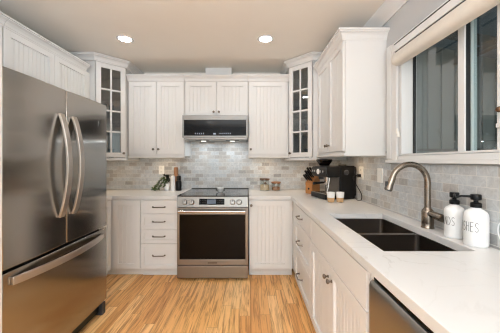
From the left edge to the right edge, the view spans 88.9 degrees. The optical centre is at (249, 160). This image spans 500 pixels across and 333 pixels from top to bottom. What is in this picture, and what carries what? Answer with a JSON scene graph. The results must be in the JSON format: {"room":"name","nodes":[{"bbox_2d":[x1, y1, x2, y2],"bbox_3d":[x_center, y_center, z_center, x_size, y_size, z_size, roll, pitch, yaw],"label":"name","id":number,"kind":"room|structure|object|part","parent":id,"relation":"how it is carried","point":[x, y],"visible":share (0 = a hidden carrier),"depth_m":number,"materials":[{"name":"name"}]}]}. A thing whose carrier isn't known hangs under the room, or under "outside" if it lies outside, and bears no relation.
{"room":"kitchen","nodes":[
{"label":"kitchen","id":0,"kind":"room"},
{"bbox_2d":[0,0,384,72],"bbox_3d":[-0.505,-1.252,0.235,3.430,0.100,6.670,0,0,0],"label":"ceiling","id":1,"kind":"structure","parent":0,"point":[169,36],"depth_m":2.30,"materials":[{"name":"paint"}]},
{"bbox_2d":[116,35,133,42],"bbox_3d":[-1.230,-1.199,2.510,0.160,0.004,0.160,0,0,0],"label":"recessed light","id":2,"kind":"object","parent":1,"relation":"in","point":[122,38],"visible":1,"depth_m":2.51,"materials":[{"name":"white paint"}]},
{"bbox_2d":[257,35,273,42],"bbox_3d":[0.153,-1.199,2.510,0.160,0.004,0.160,0,0,0],"label":"recessed light","id":3,"kind":"object","parent":1,"relation":"in","point":[264,38],"visible":1,"depth_m":2.50,"materials":[{"name":"white paint"}]},
{"bbox_2d":[78,255,315,332],"bbox_3d":[-0.515,1.323,0.235,3.410,0.080,6.670,0,0,0],"label":"floor","id":4,"kind":"structure","parent":0,"point":[134,303],"depth_m":2.26,"materials":[{"name":"brown wood"}]},
{"bbox_2d":[0,46,105,332],"bbox_3d":[-1.623,0.365,1.685,0.953,1.834,0.961,0,0,0],"label":"fridge","id":5,"kind":"object","parent":4,"relation":"on","point":[54,137],"depth_m":1.54,"materials":[{"name":"grey metal"}]},
{"bbox_3d":[-1.650,0.365,1.220,0.900,1.834,0.030,0,0,0],"label":"fridge side panel","id":6,"kind":"part","parent":5,"relation":"part of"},
{"bbox_3d":[-1.242,0.038,1.470,0.065,1.014,0.436,0,0,0],"label":"door","id":7,"kind":"part","parent":5,"relation":"part of","materials":[{"name":"silver metal"}]},
{"bbox_3d":[-1.242,0.863,1.709,0.065,0.604,0.914,0,0,0],"label":"freezer drawer","id":8,"kind":"part","parent":5,"relation":"part of","materials":[{"name":"silver metal"}]},
{"bbox_3d":[-1.181,0.611,1.695,0.069,0.042,0.803,0,0,0],"label":"handle","id":9,"kind":"part","parent":5,"relation":"part of","materials":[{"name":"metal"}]},
{"bbox_3d":[-1.181,0.028,1.632,0.068,0.664,0.042,0,0,0],"label":"handle","id":10,"kind":"part","parent":5,"relation":"part of","materials":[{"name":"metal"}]},
{"bbox_3d":[-1.181,0.028,1.750,0.068,0.664,0.042,0,0,0],"label":"handle","id":11,"kind":"part","parent":5,"relation":"part of","materials":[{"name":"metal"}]},
{"bbox_3d":[-1.242,0.038,1.929,0.065,1.014,0.473,0,0,0],"label":"door","id":12,"kind":"part","parent":5,"relation":"part of","materials":[{"name":"silver metal"}]},
{"bbox_2d":[104,199,142,275],"bbox_3d":[-1.662,0.852,2.828,0.910,0.860,1.275,0,0,0],"label":"base cabinet","id":13,"kind":"object","parent":4,"relation":"on","point":[123,216],"visible":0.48,"depth_m":2.81,"materials":[{"name":"white paint"}]},
{"bbox_3d":[-1.530,0.809,2.502,0.019,0.752,0.575,0,0,0],"label":"door","id":14,"kind":"part","parent":13,"relation":"part of","materials":[{"name":"white paint"}]},
{"bbox_3d":[-1.358,0.809,2.809,0.296,0.752,0.019,0,0,0],"label":"door","id":15,"kind":"part","parent":13,"relation":"part of","materials":[{"name":"white paint"}]},
{"bbox_2d":[106,189,189,200],"bbox_3d":[-1.454,0.403,2.821,1.329,0.036,1.278,0,0,0],"label":"countertop","id":16,"kind":"structure","parent":13,"relation":"on","point":[110,193],"depth_m":2.93,"materials":[{"name":"white stone"}]},
{"bbox_2d":[151,174,169,190],"bbox_3d":[-1.149,0.272,3.282,0.256,0.223,0.110,0,0,-31],"label":"potted plant","id":17,"kind":"object","parent":16,"relation":"on","point":[166,186],"visible":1,"depth_m":3.30,"materials":[{"name":"green plant"}]},
{"bbox_3d":[-1.085,0.339,3.330,0.080,0.090,0.080,0,0,0],"label":"pot","id":18,"kind":"part","parent":17,"relation":"part of","materials":[{"name":"white ceramic"}]},
{"bbox_2d":[170,176,174,190],"bbox_3d":[-1.002,0.286,3.315,0.064,0.195,0.064,0,0,0],"label":"mill","id":19,"kind":"object","parent":16,"relation":"on","point":[172,185],"visible":1,"depth_m":3.29,"materials":[{"name":"white ceramic"}]},
{"bbox_2d":[174,167,177,189],"bbox_3d":[-0.986,0.233,3.400,0.060,0.303,0.060,0,0,0],"label":"wooden mill","id":20,"kind":"object","parent":16,"relation":"on","point":[175,168],"visible":0.64,"depth_m":3.38,"materials":[{"name":"brown wood"}]},
{"bbox_2d":[176,176,181,190],"bbox_3d":[-0.926,0.287,3.315,0.072,0.194,0.072,0,0,0],"label":"mill","id":21,"kind":"object","parent":16,"relation":"on","point":[178,182],"visible":1,"depth_m":3.29,"materials":[{"name":"black plastic"}]},
{"bbox_2d":[141,199,177,274],"bbox_3d":[-0.999,0.852,3.116,0.412,0.860,0.698,0,0,0],"label":"base cabinet","id":22,"kind":"object","parent":4,"relation":"on","point":[158,216],"visible":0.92,"depth_m":2.80,"materials":[{"name":"white paint"}]},
{"bbox_3d":[-1.001,1.046,2.809,0.400,0.278,0.019,0,0,0],"label":"drawer","id":23,"kind":"part","parent":22,"relation":"part of","materials":[{"name":"white paint"}]},
{"bbox_3d":[-1.001,0.827,2.809,0.400,0.153,0.019,0,0,0],"label":"drawer","id":24,"kind":"part","parent":22,"relation":"part of","materials":[{"name":"white paint"}]},
{"bbox_3d":[-1.001,0.664,2.809,0.400,0.163,0.019,0,0,0],"label":"drawer","id":25,"kind":"part","parent":22,"relation":"part of","materials":[{"name":"white paint"}]},
{"bbox_3d":[-1.001,0.505,2.809,0.400,0.147,0.019,0,0,0],"label":"drawer","id":26,"kind":"part","parent":22,"relation":"part of","materials":[{"name":"white paint"}]},
{"bbox_2d":[177,188,248,277],"bbox_3d":[-0.401,0.823,3.056,0.764,0.918,0.798,0,0,0],"label":"oven range","id":27,"kind":"object","parent":4,"relation":"on","point":[212,225],"visible":0.98,"depth_m":2.72,"materials":[{"name":"silver metal"}]},
{"bbox_3d":[-0.401,0.531,2.689,0.704,0.026,0.063,0,0,0],"label":"handle","id":28,"kind":"part","parent":27,"relation":"part of","materials":[{"name":"silver metal"}]},
{"bbox_3d":[-0.401,1.188,2.744,0.758,0.130,0.043,0,0,0],"label":"warming drawer","id":29,"kind":"part","parent":27,"relation":"part of","materials":[{"name":"silver metal"}]},
{"bbox_3d":[-0.401,0.805,2.743,0.758,0.615,0.045,0,0,0],"label":"oven door","id":30,"kind":"part","parent":27,"relation":"part of","materials":[{"name":"black glass"}]},
{"bbox_3d":[-0.401,0.438,2.743,0.762,0.106,0.047,0,0,0],"label":"control panel","id":31,"kind":"part","parent":27,"relation":"part of","materials":[{"name":"silver metal"}]},
{"bbox_2d":[177,189,248,196],"bbox_3d":[-0.401,0.377,3.094,0.764,0.014,0.713,0,0,0],"label":"cooktop","id":32,"kind":"object","parent":27,"relation":"in","point":[192,192],"depth_m":2.91,"materials":[{"name":"black glass"}]},
{"bbox_2d":[216,187,224,191],"bbox_3d":[-0.352,0.344,3.030,0.087,0.052,0.087,0,0,45],"label":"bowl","id":33,"kind":"object","parent":27,"relation":"on","point":[219,189],"visible":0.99,"depth_m":3.01,"materials":[{"name":"white ceramic"}]},
{"bbox_2d":[249,199,292,274],"bbox_3d":[0.230,0.852,3.116,0.484,0.860,0.698,0,0,0],"label":"base cabinet","id":34,"kind":"object","parent":4,"relation":"on","point":[270,220],"visible":0.98,"depth_m":2.81,"materials":[{"name":"white paint"}]},
{"bbox_2d":[293,202,311,317],"bbox_3d":[0.751,0.852,2.362,0.672,0.860,0.911,0,0,0],"label":"base cabinet","id":35,"kind":"object","parent":4,"relation":"on","point":[301,220],"visible":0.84,"depth_m":2.22,"materials":[{"name":"white paint"}]},
{"bbox_3d":[0.465,1.036,2.255,0.019,0.297,0.677,0,0,0],"label":"drawer","id":36,"kind":"part","parent":35,"relation":"part of","materials":[{"name":"white paint"}]},
{"bbox_3d":[0.465,0.736,2.255,0.019,0.295,0.677,0,0,0],"label":"drawer","id":37,"kind":"part","parent":35,"relation":"part of","materials":[{"name":"white paint"}]},
{"bbox_3d":[0.465,0.507,2.255,0.019,0.151,0.677,0,0,0],"label":"drawer","id":38,"kind":"part","parent":35,"relation":"part of","materials":[{"name":"white paint"}]},
{"bbox_2d":[249,189,499,332],"bbox_3d":[0.533,0.403,1.895,1.093,0.036,3.130,0,0,0],"label":"countertop","id":39,"kind":"structure","parent":35,"relation":"on","point":[458,291],"depth_m":0.92,"materials":[{"name":"white stone"}]},
{"bbox_2d":[260,178,269,190],"bbox_3d":[0.190,0.305,3.317,0.130,0.158,0.130,0,0,0],"label":"storage jar","id":40,"kind":"object","parent":39,"relation":"on","point":[263,187],"visible":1,"depth_m":3.28,"materials":[{"name":"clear glass"}]},
{"bbox_2d":[271,181,280,190],"bbox_3d":[0.338,0.327,3.317,0.122,0.115,0.122,0,0,0],"label":"storage jar","id":41,"kind":"object","parent":39,"relation":"on","point":[275,188],"visible":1,"depth_m":3.28,"materials":[{"name":"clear glass"}]},
{"bbox_2d":[306,176,319,193],"bbox_3d":[0.744,0.267,3.027,0.147,0.232,0.100,0,0,-38],"label":"knife block","id":42,"kind":"object","parent":39,"relation":"on","point":[310,187],"visible":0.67,"depth_m":2.99,"materials":[{"name":"orange wood"}]},
{"bbox_2d":[327,192,334,202],"bbox_3d":[0.757,0.338,2.385,0.075,0.093,0.075,0,0,0],"label":"coffee cup","id":43,"kind":"object","parent":39,"relation":"on","point":[330,195],"visible":1,"depth_m":2.36,"materials":[{"name":"white ceramic"}]},
{"bbox_2d":[311,159,355,199],"bbox_3d":[0.847,0.179,2.659,0.439,0.401,0.334,0,0,-14],"label":"espresso machine","id":44,"kind":"object","parent":39,"relation":"on","point":[337,178],"visible":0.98,"depth_m":2.56,"materials":[{"name":"black plastic"}]},
{"bbox_2d":[311,191,335,199],"bbox_3d":[0.780,0.354,2.655,0.165,0.051,0.300,0,0,-14],"label":"drip tray","id":45,"kind":"object","parent":44,"relation":"on","point":[319,194],"depth_m":2.63,"materials":[{"name":"black plastic"}]},
{"bbox_3d":[0.857,0.243,2.674,0.008,0.161,0.260,0,0,-14],"label":"splash panel","id":46,"kind":"part","parent":44,"relation":"part of","materials":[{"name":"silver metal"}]},
{"bbox_2d":[336,192,343,202],"bbox_3d":[0.842,0.338,2.385,0.075,0.093,0.075,0,0,0],"label":"coffee cup","id":47,"kind":"object","parent":39,"relation":"on","point":[339,195],"visible":1,"depth_m":2.36,"materials":[{"name":"white ceramic"}]},
{"bbox_2d":[353,174,361,200],"bbox_3d":[1.029,0.255,2.425,0.086,0.255,0.138,0,0,0],"label":"power cord","id":48,"kind":"object","parent":39,"relation":"on","point":[357,175],"visible":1,"depth_m":2.43,"materials":[{"name":"black plastic"}]},
{"bbox_2d":[337,219,455,250],"bbox_3d":[0.770,0.522,1.476,0.413,0.198,0.789,0,0,0],"label":"sink","id":49,"kind":"object","parent":39,"relation":"in","point":[386,235],"visible":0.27,"depth_m":1.46,"materials":[{"name":"black metal"}]},
{"bbox_3d":[0.770,0.522,1.675,0.413,0.198,0.393,0,0,0],"label":"bowl","id":50,"kind":"part","parent":49,"relation":"part of","materials":[{"name":"black metal"}]},
{"bbox_3d":[0.770,0.522,1.279,0.413,0.198,0.394,0,0,0],"label":"bowl","id":51,"kind":"part","parent":49,"relation":"part of","materials":[{"name":"black metal"}]},
{"bbox_2d":[384,162,442,228],"bbox_3d":[0.918,0.194,1.427,0.280,0.381,0.156,0,0,0],"label":"faucet","id":52,"kind":"object","parent":39,"relation":"on","point":[428,215],"visible":0.99,"depth_m":1.46,"materials":[{"name":"silver metal"}]},
{"bbox_3d":[0.924,0.138,1.472,0.235,0.269,0.033,0,0,0],"label":"spout","id":53,"kind":"part","parent":52,"relation":"part of","materials":[{"name":"silver metal"}]},
{"bbox_3d":[1.025,0.304,1.404,0.041,0.047,0.102,0,0,0],"label":"lever","id":54,"kind":"part","parent":52,"relation":"part of","materials":[{"name":"silver metal"}]},
{"bbox_2d":[443,192,464,238],"bbox_3d":[1.032,0.271,1.282,0.091,0.227,0.102,0,0,0],"label":"soap bottle","id":55,"kind":"object","parent":39,"relation":"on","point":[453,213],"visible":0.97,"depth_m":1.26,"materials":[{"name":"white plastic"}]},
{"bbox_2d":[456,194,489,247],"bbox_3d":[1.026,0.268,1.164,0.106,0.233,0.091,0,0,-16],"label":"soap bottle","id":56,"kind":"object","parent":39,"relation":"on","point":[476,221],"visible":1,"depth_m":1.14,"materials":[{"name":"white ceramic"}]},
{"bbox_3d":[0.990,0.165,1.182,0.056,0.016,0.011,0,0,20],"label":"spout","id":57,"kind":"part","parent":56,"relation":"part of","materials":[{"name":"black plastic"}]},
{"bbox_2d":[311,219,373,332],"bbox_3d":[0.754,0.852,1.438,0.665,0.860,0.933,0,0,0],"label":"base cabinet","id":58,"kind":"object","parent":4,"relation":"on","point":[340,283],"visible":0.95,"depth_m":1.38,"materials":[{"name":"white paint"}]},
{"bbox_3d":[0.465,0.890,1.676,0.019,0.590,0.450,0,0,0],"label":"door","id":59,"kind":"part","parent":58,"relation":"part of","materials":[{"name":"white paint"}]},
{"bbox_3d":[0.465,0.890,1.223,0.019,0.590,0.450,0,0,0],"label":"door","id":60,"kind":"part","parent":58,"relation":"part of","materials":[{"name":"white paint"}]},
{"bbox_2d":[369,277,433,332],"bbox_3d":[0.752,0.855,0.669,0.606,0.853,0.590,0,0,0],"label":"dishwasher","id":61,"kind":"object","parent":4,"relation":"on","point":[387,314],"visible":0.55,"depth_m":0.83,"materials":[{"name":"grey metal"}]},
{"bbox_2d":[144,73,279,254],"bbox_3d":[-0.505,0.041,3.520,3.430,2.485,0.100,0,0,0],"label":"wall","id":62,"kind":"structure","parent":0,"point":[144,73],"depth_m":3.47,"materials":[{"name":"paint"}]},
{"bbox_2d":[69,52,143,160],"bbox_3d":[-1.778,-0.600,3.127,0.682,1.190,0.682,0,0,0],"label":"upper cabinet","id":63,"kind":"object","parent":62,"relation":"attached to","point":[109,84],"visible":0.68,"depth_m":3.05,"materials":[{"name":"white paint"}]},
{"bbox_3d":[-1.921,-0.578,2.867,0.365,1.074,0.018,0,0,0],"label":"panel","id":64,"kind":"part","parent":63,"relation":"part of","materials":[{"name":"white paint"}]},
{"bbox_3d":[-1.695,-1.158,3.044,0.345,0.074,0.965,0,0,45],"label":"crown","id":65,"kind":"part","parent":63,"relation":"part of","materials":[{"name":"white paint"}]},
{"bbox_3d":[-1.813,-1.124,3.163,0.608,0.018,0.610,0,0,0],"label":"panel","id":66,"kind":"part","parent":63,"relation":"part of","materials":[{"name":"white paint"}]},
{"bbox_2d":[101,89,119,100],"bbox_3d":[-1.815,-0.827,3.166,0.575,0.016,0.578,0,0,0],"label":"shelf","id":67,"kind":"object","parent":63,"relation":"attached to","point":[105,93],"depth_m":3.19,"materials":[{"name":"white paint"}]},
{"bbox_3d":[-1.616,-0.582,2.965,0.313,1.070,0.019,0,0,-45],"label":"door","id":68,"kind":"part","parent":63,"relation":"part of","materials":[{"name":"white paint"}]},
{"bbox_3d":[-1.812,-0.578,3.163,0.607,1.074,0.610,0,0,0],"label":"panel","id":69,"kind":"part","parent":63,"relation":"part of","materials":[{"name":"white paint"}]},
{"bbox_2d":[106,111,119,117],"bbox_3d":[-1.815,-0.585,3.166,0.575,0.016,0.578,0,0,0],"label":"shelf","id":70,"kind":"object","parent":63,"relation":"attached to","point":[115,114],"depth_m":3.16,"materials":[{"name":"white paint"}]},
{"bbox_2d":[106,132,119,135],"bbox_3d":[-1.815,-0.344,3.166,0.575,0.016,0.578,0,0,0],"label":"shelf","id":71,"kind":"object","parent":63,"relation":"attached to","point":[107,133],"depth_m":3.11,"materials":[{"name":"white paint"}]},
{"bbox_3d":[-1.813,-0.032,3.163,0.608,0.018,0.610,0,0,0],"label":"panel","id":72,"kind":"part","parent":63,"relation":"part of","materials":[{"name":"white paint"}]},
{"bbox_3d":[-1.714,-0.013,3.063,0.299,0.017,0.894,0,0,45],"label":"light rail","id":73,"kind":"part","parent":63,"relation":"part of","materials":[{"name":"white paint"}]},
{"bbox_3d":[-1.518,-0.578,3.272,0.018,1.074,0.368,0,0,0],"label":"panel","id":74,"kind":"part","parent":63,"relation":"part of","materials":[{"name":"white paint"}]},
{"bbox_2d":[126,74,190,157],"bbox_3d":[-1.148,-0.541,3.271,0.691,1.008,0.396,0,0,0],"label":"upper cabinet","id":75,"kind":"object","parent":62,"relation":"attached to","point":[156,101],"visible":0.99,"depth_m":3.13,"materials":[{"name":"white paint"}]},
{"bbox_3d":[-1.319,-0.527,3.131,0.334,0.888,0.019,0,0,0],"label":"door","id":76,"kind":"part","parent":75,"relation":"part of","materials":[{"name":"white paint"}]},
{"bbox_3d":[-1.148,-1.009,3.110,0.690,0.072,0.074,0,0,0],"label":"crown","id":77,"kind":"part","parent":75,"relation":"part of","materials":[{"name":"white paint"}]},
{"bbox_3d":[-1.148,-0.050,3.136,0.690,0.025,0.039,0,0,0],"label":"light rail","id":78,"kind":"part","parent":75,"relation":"part of","materials":[{"name":"white paint"}]},
{"bbox_3d":[-0.977,-0.527,3.131,0.334,0.888,0.019,0,0,0],"label":"door","id":79,"kind":"part","parent":75,"relation":"part of","materials":[{"name":"white paint"}]},
{"bbox_2d":[106,141,324,188],"bbox_3d":[-0.519,0.053,3.466,3.200,0.661,0.007,0,0,0],"label":"tiled wall","id":80,"kind":"structure","parent":62,"relation":"attached to","point":[210,164],"depth_m":3.46,"materials":[{"name":"tile"}]},
{"bbox_2d":[159,166,163,173],"bbox_3d":[-1.200,0.123,3.457,0.074,0.118,0.008,0,0,0],"label":"wall outlet","id":81,"kind":"object","parent":80,"relation":"attached to","point":[161,168],"visible":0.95,"depth_m":3.46,"materials":[{"name":"white plastic"}]},
{"bbox_2d":[184,74,247,114],"bbox_3d":[-0.411,-0.795,3.271,0.777,0.500,0.396,0,0,0],"label":"upper cabinet","id":82,"kind":"object","parent":62,"relation":"attached to","point":[205,94],"visible":0.91,"depth_m":3.12,"materials":[{"name":"white paint"}]},
{"bbox_3d":[-0.604,-0.762,3.131,0.377,0.418,0.019,0,0,0],"label":"door","id":83,"kind":"part","parent":82,"relation":"part of","materials":[{"name":"white paint"}]},
{"bbox_2d":[182,115,247,141],"bbox_3d":[-0.411,-0.396,3.232,0.772,0.286,0.466,0,0,0],"label":"microwave","id":84,"kind":"object","parent":82,"relation":"attached to","point":[195,128],"visible":1,"depth_m":3.00,"materials":[{"name":"silver metal"}]},
{"bbox_3d":[-0.411,-0.392,3.014,0.731,0.185,0.025,0,0,0],"label":"door glass","id":85,"kind":"part","parent":84,"relation":"part of","materials":[{"name":"black glass"}]},
{"bbox_3d":[-0.411,-1.009,3.110,0.776,0.072,0.074,0,0,0],"label":"crown","id":86,"kind":"part","parent":82,"relation":"part of","materials":[{"name":"white paint"}]},
{"bbox_3d":[-0.218,-0.762,3.131,0.377,0.418,0.019,0,0,0],"label":"door","id":87,"kind":"part","parent":82,"relation":"part of","materials":[{"name":"white paint"}]},
{"bbox_2d":[248,74,288,157],"bbox_3d":[0.227,-0.541,3.271,0.493,1.008,0.396,0,0,0],"label":"upper cabinet","id":88,"kind":"object","parent":62,"relation":"attached to","point":[267,93],"visible":1,"depth_m":3.13,"materials":[{"name":"white paint"}]},
{"bbox_3d":[0.227,-0.050,3.136,0.492,0.025,0.039,0,0,0],"label":"light rail","id":89,"kind":"part","parent":88,"relation":"part of","materials":[{"name":"white paint"}]},
{"bbox_3d":[0.227,-1.009,3.110,0.492,0.072,0.074,0,0,0],"label":"crown","id":90,"kind":"part","parent":88,"relation":"part of","materials":[{"name":"white paint"}]},
{"bbox_2d":[280,52,346,160],"bbox_3d":[0.748,-0.600,3.127,0.682,1.190,0.682,0,0,0],"label":"upper cabinet","id":91,"kind":"object","parent":62,"relation":"attached to","point":[302,101],"visible":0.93,"depth_m":3.02,"materials":[{"name":"white paint"}]},
{"bbox_3d":[0.488,-0.578,3.272,0.018,1.074,0.368,0,0,0],"label":"panel","id":92,"kind":"part","parent":91,"relation":"part of","materials":[{"name":"white paint"}]},
{"bbox_2d":[293,89,307,100],"bbox_3d":[0.785,-0.827,3.166,0.575,0.016,0.578,0,0,0],"label":"shelf","id":93,"kind":"object","parent":91,"relation":"attached to","point":[304,92],"depth_m":3.19,"materials":[{"name":"white paint"}]},
{"bbox_2d":[293,111,307,117],"bbox_3d":[0.785,-0.585,3.166,0.575,0.016,0.578,0,0,0],"label":"shelf","id":94,"kind":"object","parent":91,"relation":"attached to","point":[296,114],"depth_m":3.16,"materials":[{"name":"white paint"}]},
{"bbox_2d":[293,132,307,135],"bbox_3d":[0.785,-0.344,3.166,0.575,0.016,0.578,0,0,0],"label":"shelf","id":95,"kind":"object","parent":91,"relation":"attached to","point":[294,133],"depth_m":3.11,"materials":[{"name":"white paint"}]},
{"bbox_3d":[0.586,-0.582,2.965,0.019,1.070,0.313,0,0,-45],"label":"door","id":96,"kind":"part","parent":91,"relation":"part of","materials":[{"name":"white paint"}]},
{"bbox_3d":[0.665,-1.158,3.044,0.965,0.074,0.345,0,0,45],"label":"crown","id":97,"kind":"part","parent":91,"relation":"part of","materials":[{"name":"white paint"}]},
{"bbox_3d":[0.783,-1.124,3.163,0.608,0.018,0.610,0,0,0],"label":"panel","id":98,"kind":"part","parent":91,"relation":"part of","materials":[{"name":"white paint"}]},
{"bbox_3d":[0.684,-0.013,3.063,0.299,0.017,0.894,0,0,-45],"label":"light rail","id":99,"kind":"part","parent":91,"relation":"part of","materials":[{"name":"white paint"}]},
{"bbox_3d":[0.783,-0.032,3.163,0.608,0.018,0.610,0,0,0],"label":"panel","id":100,"kind":"part","parent":91,"relation":"part of","materials":[{"name":"white paint"}]},
{"bbox_3d":[0.782,-0.578,3.163,0.607,1.074,0.610,0,0,0],"label":"panel","id":101,"kind":"part","parent":91,"relation":"part of","materials":[{"name":"white paint"}]},
{"bbox_3d":[0.891,-0.578,2.867,0.365,1.074,0.018,0,0,0],"label":"panel","id":102,"kind":"part","parent":91,"relation":"part of","materials":[{"name":"white paint"}]},
{"bbox_2d":[205,68,231,73],"bbox_3d":[-0.406,-1.124,3.377,0.336,0.154,0.183,0,0,0],"label":"box","id":103,"kind":"object","parent":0,"point":[207,70],"visible":0.43,"depth_m":3.29,"materials":[{"name":"white paint"}]},
{"bbox_2d":[355,0,499,249],"bbox_3d":[1.150,0.041,0.235,0.120,2.485,6.470,0,0,0],"label":"wall","id":104,"kind":"structure","parent":0,"point":[413,12],"depth_m":1.73,"materials":[{"name":"grey paint"}]},
{"bbox_2d":[313,27,389,157],"bbox_3d":[0.891,-0.538,2.418,0.396,1.002,0.870,0,0,0],"label":"upper cabinet","id":105,"kind":"object","parent":104,"relation":"attached to","point":[351,69],"visible":1,"depth_m":2.03,"materials":[{"name":"white paint"}]},
{"bbox_3d":[0.750,-0.527,2.604,0.019,0.888,0.367,0,0,0],"label":"door","id":106,"kind":"part","parent":105,"relation":"part of","materials":[{"name":"white paint"}]},
{"bbox_3d":[0.750,-0.527,2.226,0.019,0.888,0.372,0,0,0],"label":"door","id":107,"kind":"part","parent":105,"relation":"part of","materials":[{"name":"white paint"}]},
{"bbox_3d":[0.891,-1.000,2.393,0.396,0.077,0.820,0,0,0],"label":"crown","id":108,"kind":"part","parent":105,"relation":"part of","materials":[{"name":"white paint"}]},
{"bbox_3d":[0.913,-0.050,2.415,0.352,0.025,0.816,0,0,0],"label":"light rail","id":109,"kind":"part","parent":105,"relation":"part of","materials":[{"name":"white paint"}]},
{"bbox_2d":[363,0,408,26],"bbox_3d":[1.050,-1.151,0.235,0.078,0.099,6.470,0,0,0],"label":"trim","id":110,"kind":"structure","parent":104,"relation":"attached to","point":[388,9],"depth_m":1.97,"materials":[{"name":"white paint"}]},
{"bbox_2d":[330,151,499,249],"bbox_3d":[1.085,0.152,1.530,0.007,0.463,3.861,0,0,0],"label":"tiled wall","id":111,"kind":"structure","parent":104,"relation":"attached to","point":[406,198],"depth_m":1.51,"materials":[{"name":"tile"}]},
{"bbox_2d":[359,166,363,179],"bbox_3d":[1.077,0.115,2.475,0.008,0.125,0.100,0,0,0],"label":"wall outlet","id":112,"kind":"object","parent":111,"relation":"attached to","point":[361,168],"visible":0.96,"depth_m":2.46,"materials":[{"name":"white plastic"}]},
{"bbox_2d":[377,168,382,182],"bbox_3d":[1.077,0.120,2.115,0.009,0.120,0.085,0,0,0],"label":"light switch","id":113,"kind":"object","parent":111,"relation":"attached to","point":[379,170],"visible":1,"depth_m":2.10,"materials":[{"name":"white plastic"}]},
{"bbox_2d":[385,0,499,164],"bbox_3d":[1.133,-0.431,1.258,0.153,0.892,1.475,0,0,0],"label":"window","id":114,"kind":"structure","parent":104,"relation":"in","point":[406,144],"depth_m":1.39,"materials":[{"name":"white paint"}]},
{"bbox_3d":[1.066,-0.447,1.956,0.008,0.860,0.059,0,0,0],"label":"casing","id":115,"kind":"part","parent":114,"relation":"part of","materials":[{"name":"white paint"}]},
{"bbox_3d":[1.079,-0.431,1.258,0.019,0.892,1.455,0,0,0],"label":"casing","id":116,"kind":"part","parent":114,"relation":"part of","materials":[{"name":"white paint"}]},
{"bbox_3d":[1.073,-0.011,1.258,0.033,0.051,1.475,0,0,0],"label":"sill","id":117,"kind":"part","parent":114,"relation":"part of","materials":[{"name":"white paint"}]},
{"bbox_2d":[391,0,499,136],"bbox_3d":[1.030,-0.495,1.180,0.062,0.653,1.260,0,0,0],"label":"window blind","id":118,"kind":"object","parent":114,"relation":"attached to","point":[452,15],"visible":1,"depth_m":1.38,"materials":[{"name":"white fabric"}]},
{"bbox_3d":[1.040,-0.442,1.795,0.002,0.470,0.012,0,0,0],"label":"cord","id":119,"kind":"part","parent":118,"relation":"part of","materials":[{"name":"white fabric"}]},
{"bbox_3d":[1.150,-0.423,1.243,0.118,0.766,1.244,0,0,0],"label":"frame","id":120,"kind":"part","parent":114,"relation":"part of","materials":[{"name":"white paint"}]},
{"bbox_3d":[1.190,-0.419,1.371,0.030,0.736,0.038,0,0,0],"label":"sash","id":121,"kind":"part","parent":114,"relation":"part of","materials":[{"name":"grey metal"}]},
{"bbox_3d":[-2.170,0.040,0.235,0.100,2.485,6.470,0,0,0],"label":"wall","id":122,"kind":"structure","parent":0,"visible":0},
{"bbox_2d":[0,11,9,46],"bbox_3d":[-1.921,-0.796,1.371,0.396,0.478,0.914,0,0,0],"label":"upper cabinet","id":123,"kind":"object","parent":122,"relation":"attached to","point":[3,17],"visible":0.66,"depth_m":1.81,"materials":[{"name":"white paint"}]},
{"bbox_3d":[-1.780,-0.767,1.597,0.019,0.408,0.452,0,0,0],"label":"door","id":124,"kind":"part","parent":123,"relation":"part of","materials":[{"name":"white paint"}]},
{"bbox_3d":[-1.760,-0.999,1.371,0.074,0.073,0.913,0,0,0],"label":"crown","id":125,"kind":"part","parent":123,"relation":"part of","materials":[{"name":"white paint"}]},
{"bbox_2d":[2,17,89,98],"bbox_3d":[-1.921,-0.796,2.341,0.396,0.478,1.022,0,0,0],"label":"upper cabinet","id":126,"kind":"object","parent":122,"relation":"attached to","point":[25,51],"visible":0.62,"depth_m":2.18,"materials":[{"name":"white paint"}]},
{"bbox_3d":[-1.780,-0.767,2.072,0.019,0.408,0.478,0,0,0],"label":"door","id":127,"kind":"part","parent":126,"relation":"part of","materials":[{"name":"white paint"}]},
{"bbox_3d":[-1.760,-0.999,2.290,0.074,0.073,0.920,0,0,0],"label":"crown","id":128,"kind":"part","parent":126,"relation":"part of","materials":[{"name":"white paint"}]},
{"bbox_3d":[-1.780,-0.767,2.554,0.019,0.408,0.478,0,0,0],"label":"door","id":129,"kind":"part","parent":126,"relation":"part of","materials":[{"name":"white paint"}]},
{"bbox_3d":[3.610,1.343,0.545,4.780,0.080,5.090,0,0,0],"label":"ground","id":130,"kind":"structure","parent":0,"visible":0},
{"bbox_2d":[417,46,496,152],"bbox_3d":[3.400,-0.167,3.125,4.200,2.900,0.150,0,0,0],"label":"wall","id":131,"kind":"structure","parent":130,"relation":"on","point":[437,76],"depth_m":3.10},
{"bbox_2d":[432,5,496,64],"bbox_3d":[2.439,-1.306,0.795,2.278,0.577,4.590,0,0,0],"label":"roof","id":132,"kind":"structure","parent":131,"relation":"attached to","point":[486,22],"depth_m":2.70,"materials":[{"name":"grey"}]}
]}

